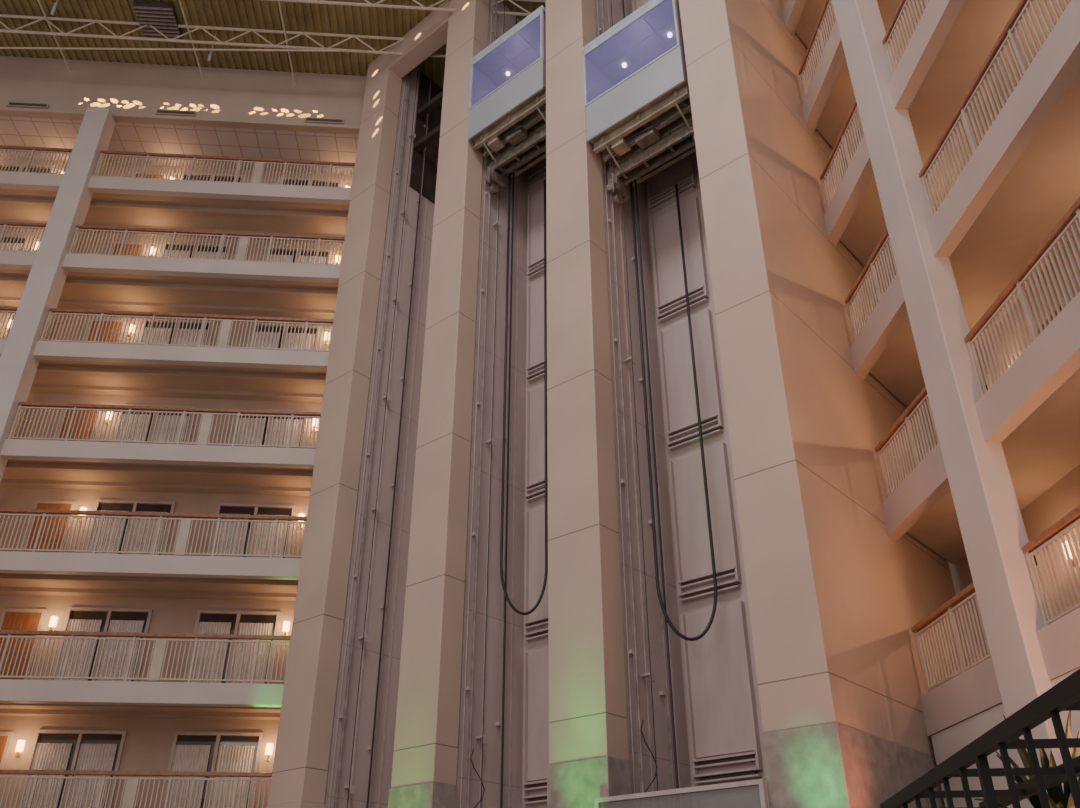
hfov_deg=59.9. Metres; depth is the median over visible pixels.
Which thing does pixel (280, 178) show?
window
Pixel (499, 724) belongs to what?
rail
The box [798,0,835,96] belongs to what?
balcony railing
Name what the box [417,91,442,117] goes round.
beam
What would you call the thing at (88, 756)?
curtain
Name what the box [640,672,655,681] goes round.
bracket
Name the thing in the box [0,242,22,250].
curtain
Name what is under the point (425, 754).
pier
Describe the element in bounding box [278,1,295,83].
pipe
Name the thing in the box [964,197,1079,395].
balcony railing
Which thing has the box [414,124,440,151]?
beam
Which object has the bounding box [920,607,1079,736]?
balcony slab
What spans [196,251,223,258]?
curtain
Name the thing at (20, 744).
wall sconce
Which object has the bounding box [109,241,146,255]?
door
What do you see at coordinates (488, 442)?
bracket
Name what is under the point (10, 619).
door
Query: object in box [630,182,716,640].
cable
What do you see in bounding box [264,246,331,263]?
window
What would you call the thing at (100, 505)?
window
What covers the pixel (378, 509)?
bracket
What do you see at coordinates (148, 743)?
wall
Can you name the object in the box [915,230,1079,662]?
wall
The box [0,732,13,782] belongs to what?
door
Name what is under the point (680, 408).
door
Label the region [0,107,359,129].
trim
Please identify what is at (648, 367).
rope
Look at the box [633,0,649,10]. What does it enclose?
door
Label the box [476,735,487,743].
bracket
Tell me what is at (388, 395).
bracket
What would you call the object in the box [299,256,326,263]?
curtain
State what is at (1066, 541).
wall sconce
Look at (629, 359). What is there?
bracket
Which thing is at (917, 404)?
balcony railing
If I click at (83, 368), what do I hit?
balcony slab
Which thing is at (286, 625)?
wall sconce
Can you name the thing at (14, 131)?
ceiling
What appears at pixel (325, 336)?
wall sconce
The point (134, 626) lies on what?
curtain
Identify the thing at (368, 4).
roof truss
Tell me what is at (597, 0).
conduit
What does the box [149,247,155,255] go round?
wall sconce
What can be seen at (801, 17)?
balcony slab
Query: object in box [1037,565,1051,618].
curtain
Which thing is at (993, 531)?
column
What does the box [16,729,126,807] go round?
window
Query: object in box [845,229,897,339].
balcony railing
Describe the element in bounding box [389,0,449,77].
trim
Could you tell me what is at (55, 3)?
pendant light
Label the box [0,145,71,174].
balcony railing
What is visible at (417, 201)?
rail
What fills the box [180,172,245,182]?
window
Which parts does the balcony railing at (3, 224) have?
post, rail, rail, handrail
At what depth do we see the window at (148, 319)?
26.54 m
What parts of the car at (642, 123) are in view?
panel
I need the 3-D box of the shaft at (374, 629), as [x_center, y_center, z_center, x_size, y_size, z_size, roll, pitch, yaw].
[-4.000,0.786,23.345,0.960,25.400,1.750,-24,-38,35]
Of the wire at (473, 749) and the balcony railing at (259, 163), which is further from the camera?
the balcony railing at (259, 163)
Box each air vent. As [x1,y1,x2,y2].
[7,101,48,108]
[155,109,195,116]
[305,117,343,124]
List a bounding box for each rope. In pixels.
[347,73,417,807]
[366,78,430,807]
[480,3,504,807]
[500,11,516,807]
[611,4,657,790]
[622,0,678,788]
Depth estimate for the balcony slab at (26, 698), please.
19.70 m
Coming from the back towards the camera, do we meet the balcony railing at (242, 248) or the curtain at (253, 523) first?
the balcony railing at (242, 248)
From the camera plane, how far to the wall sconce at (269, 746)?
21.09 m
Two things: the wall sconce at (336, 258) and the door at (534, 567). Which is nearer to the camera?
the door at (534, 567)
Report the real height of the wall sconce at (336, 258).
0.360 m
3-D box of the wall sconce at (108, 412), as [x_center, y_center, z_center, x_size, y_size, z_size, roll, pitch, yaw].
[-11.549,0.356,25.038,0.160,0.360,0.100,2,-30,-3]
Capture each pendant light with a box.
[50,0,57,14]
[208,33,215,60]
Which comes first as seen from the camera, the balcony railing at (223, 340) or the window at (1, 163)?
the balcony railing at (223, 340)
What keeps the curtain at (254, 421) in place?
hanging from the window at (235, 417)
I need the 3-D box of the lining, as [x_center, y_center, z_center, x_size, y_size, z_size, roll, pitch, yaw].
[-3.387,-8.133,28.477,0.045,4.780,1.050,-24,-38,35]
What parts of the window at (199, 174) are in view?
pane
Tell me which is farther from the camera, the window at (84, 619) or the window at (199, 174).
the window at (199, 174)
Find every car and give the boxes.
[468,5,545,193]
[582,0,695,205]
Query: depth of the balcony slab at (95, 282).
25.94 m
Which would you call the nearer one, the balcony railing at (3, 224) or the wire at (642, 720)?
the wire at (642, 720)
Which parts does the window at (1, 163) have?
pane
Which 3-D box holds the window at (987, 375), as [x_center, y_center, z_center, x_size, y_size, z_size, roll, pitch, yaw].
[7.743,0.928,16.572,0.090,2.170,1.960,2,-30,-3]
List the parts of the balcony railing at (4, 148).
post, rail, rail, handrail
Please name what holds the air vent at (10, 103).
in the wall at (134, 88)
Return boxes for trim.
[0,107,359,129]
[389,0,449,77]
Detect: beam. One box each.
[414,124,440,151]
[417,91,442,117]
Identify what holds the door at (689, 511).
in the wall at (731, 597)
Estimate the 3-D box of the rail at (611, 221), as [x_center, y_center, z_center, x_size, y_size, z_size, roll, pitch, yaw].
[1.500,-2.001,18.478,0.120,25.100,0.160,-24,-38,35]
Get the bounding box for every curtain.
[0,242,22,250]
[21,743,71,807]
[53,619,101,680]
[66,743,116,807]
[86,510,127,553]
[96,620,143,680]
[116,413,151,442]
[126,511,167,554]
[141,327,171,343]
[153,415,188,443]
[164,250,190,257]
[167,745,210,807]
[176,329,206,344]
[191,622,231,682]
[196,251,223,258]
[210,745,254,807]
[214,513,249,556]
[230,623,272,683]
[235,417,265,446]
[251,514,288,557]
[253,331,280,347]
[269,254,293,261]
[269,419,302,447]
[285,333,314,349]
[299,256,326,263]
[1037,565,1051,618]
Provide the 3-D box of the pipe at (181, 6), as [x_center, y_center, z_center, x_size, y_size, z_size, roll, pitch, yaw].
[-10.115,-12.230,25.253,0.060,0.060,8.600,2,-30,-3]
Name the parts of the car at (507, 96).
panel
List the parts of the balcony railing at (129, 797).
post, post, solid panel, rail, handrail, post, post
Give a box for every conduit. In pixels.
[328,74,406,807]
[460,1,492,807]
[597,0,635,793]
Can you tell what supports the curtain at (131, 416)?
hanging from the window at (132, 413)
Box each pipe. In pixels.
[0,47,338,51]
[37,0,70,71]
[179,0,203,78]
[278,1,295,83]
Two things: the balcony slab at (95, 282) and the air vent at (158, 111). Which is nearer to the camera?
the balcony slab at (95, 282)
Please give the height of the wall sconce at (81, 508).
0.360 m
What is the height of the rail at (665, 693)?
25.100 m
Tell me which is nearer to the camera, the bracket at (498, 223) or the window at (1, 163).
the bracket at (498, 223)
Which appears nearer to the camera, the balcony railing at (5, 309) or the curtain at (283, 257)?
the balcony railing at (5, 309)
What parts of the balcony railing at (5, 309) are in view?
handrail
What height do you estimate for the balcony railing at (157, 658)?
1.075 m
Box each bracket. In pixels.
[344,785,354,792]
[359,635,368,642]
[371,507,380,513]
[382,394,390,400]
[392,296,400,302]
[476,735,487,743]
[485,438,495,445]
[493,221,501,227]
[623,356,635,364]
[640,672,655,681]
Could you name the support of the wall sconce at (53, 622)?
attached to the wall at (148, 743)
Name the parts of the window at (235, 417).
pane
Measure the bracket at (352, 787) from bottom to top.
0.140 m
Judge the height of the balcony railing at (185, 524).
1.075 m
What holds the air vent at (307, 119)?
in the wall at (134, 88)
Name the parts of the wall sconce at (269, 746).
lamp shade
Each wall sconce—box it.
[15,740,24,757]
[49,616,57,630]
[78,507,86,521]
[104,411,112,423]
[128,324,134,336]
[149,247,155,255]
[265,743,273,760]
[282,621,289,635]
[298,513,304,527]
[311,418,317,430]
[324,332,329,343]
[335,255,339,263]
[1062,541,1077,566]
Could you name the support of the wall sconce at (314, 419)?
attached to the wall at (148, 743)
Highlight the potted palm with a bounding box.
[974,711,1079,807]
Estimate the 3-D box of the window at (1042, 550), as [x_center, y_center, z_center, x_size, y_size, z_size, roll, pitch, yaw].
[7.743,3.643,14.985,0.090,2.170,1.960,2,-30,-3]
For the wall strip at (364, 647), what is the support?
attached to the shaft at (374, 629)
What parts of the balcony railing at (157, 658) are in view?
post, post, post, rail, rail, handrail, solid panel, post, post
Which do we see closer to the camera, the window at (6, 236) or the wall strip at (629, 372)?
the wall strip at (629, 372)
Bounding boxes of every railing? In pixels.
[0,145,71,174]
[0,221,46,251]
[0,306,17,338]
[0,508,306,557]
[0,630,290,682]
[0,769,271,807]
[8,402,320,448]
[40,308,333,351]
[68,225,344,265]
[93,150,354,188]
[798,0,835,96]
[820,99,863,208]
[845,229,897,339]
[875,386,938,497]
[880,669,1079,807]
[882,0,928,73]
[911,583,990,692]
[919,0,1068,217]
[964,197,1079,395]
[1022,505,1079,625]
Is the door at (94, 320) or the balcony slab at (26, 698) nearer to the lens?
the balcony slab at (26, 698)
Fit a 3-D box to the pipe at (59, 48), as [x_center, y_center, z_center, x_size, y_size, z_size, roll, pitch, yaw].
[-12.619,-10.413,27.471,13.424,0.060,0.060,0,-30,-1]
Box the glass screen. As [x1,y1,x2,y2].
[595,779,768,807]
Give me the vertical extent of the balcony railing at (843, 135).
1.075 m
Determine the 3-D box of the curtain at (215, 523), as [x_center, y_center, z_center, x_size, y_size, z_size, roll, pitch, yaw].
[-7.793,3.588,23.454,0.770,1.810,0.036,2,-30,-3]
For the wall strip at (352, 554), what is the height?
25.200 m
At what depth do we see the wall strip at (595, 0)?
16.43 m
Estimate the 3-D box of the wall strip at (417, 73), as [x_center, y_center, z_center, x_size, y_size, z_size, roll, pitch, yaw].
[-3.753,0.403,22.591,0.018,24.700,0.018,2,-30,-3]
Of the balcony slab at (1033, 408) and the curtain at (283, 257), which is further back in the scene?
the curtain at (283, 257)
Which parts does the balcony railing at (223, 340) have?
post, post, post, rail, rail, handrail, post, solid panel, post, post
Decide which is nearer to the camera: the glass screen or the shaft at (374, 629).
the glass screen
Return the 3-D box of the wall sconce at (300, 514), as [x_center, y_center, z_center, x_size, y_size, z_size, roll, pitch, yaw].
[-6.112,2.978,23.946,0.160,0.360,0.100,2,-30,-3]
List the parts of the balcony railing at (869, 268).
post, handrail, rail, post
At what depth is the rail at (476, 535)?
18.86 m
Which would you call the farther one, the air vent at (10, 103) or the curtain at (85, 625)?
the air vent at (10, 103)
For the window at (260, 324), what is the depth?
26.72 m
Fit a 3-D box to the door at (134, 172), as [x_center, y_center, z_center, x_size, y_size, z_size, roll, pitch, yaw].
[-12.266,-6.336,28.878,1.000,2.160,0.122,2,-30,-3]
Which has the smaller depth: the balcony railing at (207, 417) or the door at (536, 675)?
the door at (536, 675)
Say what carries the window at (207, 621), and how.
in the wall at (148, 743)
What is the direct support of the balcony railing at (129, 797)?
on the balcony slab
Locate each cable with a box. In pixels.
[500,174,547,614]
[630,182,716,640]
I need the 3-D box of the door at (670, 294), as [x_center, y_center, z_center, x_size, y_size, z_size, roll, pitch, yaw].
[3.063,-3.162,19.730,1.610,2.750,0.200,-24,-38,35]
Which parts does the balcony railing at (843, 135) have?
post, handrail, rail, post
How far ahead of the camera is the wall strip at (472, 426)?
18.93 m
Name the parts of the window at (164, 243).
pane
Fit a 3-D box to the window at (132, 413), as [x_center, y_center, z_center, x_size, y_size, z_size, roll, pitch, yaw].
[-10.292,0.986,24.778,1.960,2.170,0.090,2,-30,-3]
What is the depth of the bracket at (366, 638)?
20.04 m
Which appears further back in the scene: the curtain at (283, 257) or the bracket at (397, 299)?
the curtain at (283, 257)
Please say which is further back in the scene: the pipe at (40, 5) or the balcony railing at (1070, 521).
the pipe at (40, 5)
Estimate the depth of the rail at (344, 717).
21.83 m
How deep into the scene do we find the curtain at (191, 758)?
20.83 m
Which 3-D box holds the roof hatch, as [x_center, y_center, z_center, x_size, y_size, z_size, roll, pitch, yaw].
[-11.241,-11.295,27.576,1.100,0.230,1.100,2,-30,-3]
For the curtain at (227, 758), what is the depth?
20.89 m
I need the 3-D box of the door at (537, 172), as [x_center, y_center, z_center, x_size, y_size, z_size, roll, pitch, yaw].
[0.301,-7.131,24.831,1.610,2.750,0.200,-24,-38,35]
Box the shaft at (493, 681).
[457,0,527,807]
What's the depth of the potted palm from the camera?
7.92 m
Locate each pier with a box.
[266,47,401,807]
[388,0,488,807]
[545,0,631,807]
[679,0,970,807]
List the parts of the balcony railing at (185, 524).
post, post, rail, rail, handrail, post, solid panel, post, post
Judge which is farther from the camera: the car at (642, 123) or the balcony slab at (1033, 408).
the car at (642, 123)
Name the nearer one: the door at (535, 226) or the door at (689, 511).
the door at (689, 511)
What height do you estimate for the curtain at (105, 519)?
1.810 m
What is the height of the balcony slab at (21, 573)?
0.440 m
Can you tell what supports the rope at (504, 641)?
hanging from the car at (507, 96)
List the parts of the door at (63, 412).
panel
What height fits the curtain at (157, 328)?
1.810 m
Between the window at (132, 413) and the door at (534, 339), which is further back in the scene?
the window at (132, 413)
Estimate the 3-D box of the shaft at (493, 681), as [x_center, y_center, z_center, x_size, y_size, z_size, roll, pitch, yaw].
[-1.260,-0.416,21.289,0.960,25.400,1.750,-24,-38,35]
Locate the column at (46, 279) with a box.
[0,107,115,482]
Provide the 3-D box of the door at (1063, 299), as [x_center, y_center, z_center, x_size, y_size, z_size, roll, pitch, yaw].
[7.923,-0.435,14.132,0.122,2.160,1.000,2,-30,-3]
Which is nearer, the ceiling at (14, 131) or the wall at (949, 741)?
the wall at (949, 741)
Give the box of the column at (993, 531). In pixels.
[832,0,1063,807]
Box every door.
[0,608,47,679]
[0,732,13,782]
[20,500,76,552]
[55,408,101,441]
[84,318,125,341]
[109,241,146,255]
[132,171,165,178]
[522,649,548,804]
[524,506,547,640]
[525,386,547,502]
[526,278,546,383]
[527,188,546,279]
[528,158,545,188]
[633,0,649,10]
[647,153,696,213]
[650,196,709,322]
[658,309,723,450]
[668,442,741,602]
[680,601,762,783]
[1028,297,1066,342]
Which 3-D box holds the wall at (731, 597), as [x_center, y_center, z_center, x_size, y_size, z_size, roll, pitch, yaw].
[0.361,-0.475,21.188,10.880,25.400,0.200,-24,-38,35]
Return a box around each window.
[0,163,54,172]
[0,234,29,250]
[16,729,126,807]
[50,607,152,681]
[83,499,175,554]
[112,404,195,444]
[138,318,214,345]
[160,241,230,259]
[160,731,263,807]
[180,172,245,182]
[184,610,280,683]
[208,503,295,557]
[229,408,309,447]
[248,323,320,349]
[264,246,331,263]
[278,177,341,186]
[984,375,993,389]
[1034,550,1059,618]
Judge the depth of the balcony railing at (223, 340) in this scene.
24.31 m
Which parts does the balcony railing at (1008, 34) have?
post, post, handrail, rail, post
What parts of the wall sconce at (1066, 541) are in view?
lamp shade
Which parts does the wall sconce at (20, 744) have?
lamp shade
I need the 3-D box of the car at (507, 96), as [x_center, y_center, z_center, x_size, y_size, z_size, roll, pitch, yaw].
[-0.347,-7.357,23.367,2.480,4.157,1.630,-24,-38,35]
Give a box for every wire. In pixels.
[470,749,484,807]
[640,720,657,791]
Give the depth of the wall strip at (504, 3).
18.75 m
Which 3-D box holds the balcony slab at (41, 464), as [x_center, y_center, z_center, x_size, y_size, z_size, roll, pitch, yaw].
[-11.828,1.576,23.142,16.300,0.440,2.100,2,-30,-3]
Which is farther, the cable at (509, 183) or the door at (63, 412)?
the door at (63, 412)
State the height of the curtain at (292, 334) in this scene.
1.810 m
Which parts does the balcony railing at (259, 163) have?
post, post, post, rail, handrail, rail, post, solid panel, post, post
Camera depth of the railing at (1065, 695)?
5.94 m
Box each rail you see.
[334,70,411,807]
[368,82,430,807]
[465,0,497,807]
[495,16,515,807]
[599,0,643,792]
[619,0,674,788]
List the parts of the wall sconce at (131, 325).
lamp shade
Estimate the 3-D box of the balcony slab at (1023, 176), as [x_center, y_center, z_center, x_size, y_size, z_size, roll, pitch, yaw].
[7.043,-2.867,13.537,2.120,0.570,12.450,2,-30,-3]
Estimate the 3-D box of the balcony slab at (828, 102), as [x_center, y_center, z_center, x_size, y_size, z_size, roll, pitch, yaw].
[7.043,-8.298,16.710,2.120,0.570,12.450,2,-30,-3]
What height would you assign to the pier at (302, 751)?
25.400 m
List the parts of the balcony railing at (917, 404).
post, handrail, rail, post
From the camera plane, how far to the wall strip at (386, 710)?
22.14 m
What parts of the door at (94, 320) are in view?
panel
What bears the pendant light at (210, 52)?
hanging from the ceiling at (251, 14)
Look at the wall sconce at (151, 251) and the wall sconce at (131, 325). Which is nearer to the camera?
the wall sconce at (131, 325)
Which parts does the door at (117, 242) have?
panel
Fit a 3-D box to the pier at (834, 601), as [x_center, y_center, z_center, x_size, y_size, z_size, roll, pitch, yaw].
[5.240,-2.220,18.201,1.055,25.400,6.020,-24,-38,35]
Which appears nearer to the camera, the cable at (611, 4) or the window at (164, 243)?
the cable at (611, 4)
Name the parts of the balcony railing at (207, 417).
post, post, post, rail, rail, handrail, post, solid panel, post, post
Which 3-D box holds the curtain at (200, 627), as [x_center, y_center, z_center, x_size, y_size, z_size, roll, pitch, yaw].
[-7.793,6.019,22.033,0.770,1.810,0.036,2,-30,-3]
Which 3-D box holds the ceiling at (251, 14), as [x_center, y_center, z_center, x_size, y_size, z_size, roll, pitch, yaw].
[-3.950,-16.772,18.769,31.200,0.300,32.000,2,-30,-3]
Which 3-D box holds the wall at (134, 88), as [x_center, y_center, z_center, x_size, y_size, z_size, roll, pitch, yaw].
[-12.369,-9.510,28.618,16.100,2.300,0.250,2,-30,-3]
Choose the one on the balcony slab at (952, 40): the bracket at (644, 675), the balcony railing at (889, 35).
the balcony railing at (889, 35)
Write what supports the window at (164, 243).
in the wall at (148, 743)
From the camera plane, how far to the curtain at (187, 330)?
26.48 m
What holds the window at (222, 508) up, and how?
in the wall at (148, 743)
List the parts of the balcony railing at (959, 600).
post, handrail, rail, post, rail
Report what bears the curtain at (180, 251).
hanging from the window at (164, 243)
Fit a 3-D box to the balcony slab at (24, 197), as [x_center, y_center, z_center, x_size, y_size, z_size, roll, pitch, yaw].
[-11.828,-5.715,27.402,16.300,0.440,2.100,2,-30,-3]
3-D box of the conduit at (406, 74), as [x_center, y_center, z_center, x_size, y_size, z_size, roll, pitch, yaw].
[-4.098,0.387,22.564,0.024,24.700,0.024,2,-30,-3]
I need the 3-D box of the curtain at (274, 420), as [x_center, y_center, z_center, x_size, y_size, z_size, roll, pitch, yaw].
[-6.825,1.192,24.932,0.790,1.810,0.036,2,-30,-3]
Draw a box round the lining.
[410,72,442,203]
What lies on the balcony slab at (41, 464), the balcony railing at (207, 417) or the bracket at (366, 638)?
the balcony railing at (207, 417)
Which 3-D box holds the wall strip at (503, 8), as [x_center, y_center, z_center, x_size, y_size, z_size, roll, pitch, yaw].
[-1.038,-0.664,20.865,0.020,25.200,0.040,-24,-38,35]
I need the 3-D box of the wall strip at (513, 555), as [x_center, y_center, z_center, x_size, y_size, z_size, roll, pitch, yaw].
[-0.546,-0.378,21.354,0.020,25.200,0.040,-24,-38,35]
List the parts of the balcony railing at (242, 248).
post, post, post, rail, handrail, rail, post, solid panel, post, post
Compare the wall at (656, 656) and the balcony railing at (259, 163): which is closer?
the wall at (656, 656)
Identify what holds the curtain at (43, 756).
hanging from the window at (102, 750)
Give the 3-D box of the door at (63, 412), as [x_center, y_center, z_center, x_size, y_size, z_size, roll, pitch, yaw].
[-12.266,0.956,24.617,1.000,2.160,0.122,2,-30,-3]
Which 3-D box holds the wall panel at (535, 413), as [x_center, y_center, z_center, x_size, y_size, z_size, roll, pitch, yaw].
[0.301,0.639,20.290,1.610,2.750,0.200,-24,-38,35]
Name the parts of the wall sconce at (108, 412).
lamp shade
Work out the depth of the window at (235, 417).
25.18 m
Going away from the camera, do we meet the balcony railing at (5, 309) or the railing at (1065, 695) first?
the railing at (1065, 695)
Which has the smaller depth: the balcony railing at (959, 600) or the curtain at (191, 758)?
the balcony railing at (959, 600)
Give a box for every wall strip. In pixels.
[324,77,403,807]
[348,73,419,807]
[378,198,427,807]
[456,0,490,807]
[479,8,504,807]
[509,174,519,807]
[595,0,631,785]
[608,0,654,791]
[624,0,680,787]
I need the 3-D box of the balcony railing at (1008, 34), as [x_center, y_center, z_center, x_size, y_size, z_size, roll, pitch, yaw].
[6.288,-4.914,11.624,0.100,1.075,6.900,2,-30,-3]
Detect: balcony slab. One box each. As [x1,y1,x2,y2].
[0,171,350,243]
[0,251,340,318]
[0,339,328,402]
[0,439,315,495]
[0,551,300,600]
[0,679,283,719]
[783,0,834,60]
[802,0,925,164]
[824,0,1070,289]
[850,0,1079,415]
[881,291,1079,563]
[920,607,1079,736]
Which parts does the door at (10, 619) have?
panel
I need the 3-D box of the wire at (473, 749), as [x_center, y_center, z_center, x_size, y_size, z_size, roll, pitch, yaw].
[-1.136,6.996,16.011,0.019,2.092,0.528,-24,-38,35]
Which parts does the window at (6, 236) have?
pane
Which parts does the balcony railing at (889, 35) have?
post, handrail, rail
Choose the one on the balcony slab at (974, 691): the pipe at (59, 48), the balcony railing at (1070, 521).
the balcony railing at (1070, 521)
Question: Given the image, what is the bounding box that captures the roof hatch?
[133,0,181,37]
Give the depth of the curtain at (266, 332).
26.63 m
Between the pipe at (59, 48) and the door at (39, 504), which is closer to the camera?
the door at (39, 504)
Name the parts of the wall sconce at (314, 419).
lamp shade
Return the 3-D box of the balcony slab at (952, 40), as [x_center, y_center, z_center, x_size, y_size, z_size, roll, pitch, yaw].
[7.043,-5.582,15.124,2.120,0.570,12.450,2,-30,-3]
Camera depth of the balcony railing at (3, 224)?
25.48 m
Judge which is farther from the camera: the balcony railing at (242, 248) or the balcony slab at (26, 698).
the balcony railing at (242, 248)
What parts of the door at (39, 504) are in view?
panel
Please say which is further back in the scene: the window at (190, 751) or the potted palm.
the window at (190, 751)
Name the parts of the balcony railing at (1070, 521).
post, handrail, rail, rail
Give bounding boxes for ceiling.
[0,0,544,88]
[0,116,358,174]
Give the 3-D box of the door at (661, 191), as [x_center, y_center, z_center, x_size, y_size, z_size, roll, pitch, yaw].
[3.063,-5.753,21.244,1.610,2.750,0.200,-24,-38,35]
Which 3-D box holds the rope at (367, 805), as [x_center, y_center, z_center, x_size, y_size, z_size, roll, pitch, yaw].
[-3.412,0.554,22.851,0.040,24.700,0.040,2,-30,-3]
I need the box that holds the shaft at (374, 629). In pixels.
[324,68,434,807]
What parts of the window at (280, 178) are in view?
pane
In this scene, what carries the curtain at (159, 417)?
hanging from the window at (132, 413)
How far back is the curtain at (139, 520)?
23.47 m
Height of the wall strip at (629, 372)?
25.200 m
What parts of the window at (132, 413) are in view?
pane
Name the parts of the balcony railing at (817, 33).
post, handrail, rail, post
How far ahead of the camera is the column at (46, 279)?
24.67 m
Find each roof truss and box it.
[0,14,446,57]
[264,0,544,15]
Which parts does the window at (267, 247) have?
pane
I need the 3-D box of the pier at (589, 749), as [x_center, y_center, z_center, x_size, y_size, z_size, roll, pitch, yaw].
[0.726,-2.062,18.471,1.160,25.400,0.570,-24,-38,35]
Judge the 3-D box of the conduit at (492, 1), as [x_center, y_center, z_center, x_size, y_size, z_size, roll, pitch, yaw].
[-1.358,-0.814,20.508,0.024,24.700,0.024,2,-30,-3]
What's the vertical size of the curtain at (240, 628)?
1.810 m
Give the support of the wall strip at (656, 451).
attached to the wall at (656, 656)
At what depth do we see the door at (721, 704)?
15.29 m
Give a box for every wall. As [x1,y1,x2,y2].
[0,56,366,134]
[0,158,352,807]
[522,0,769,807]
[596,0,691,793]
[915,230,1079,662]
[931,668,1079,807]

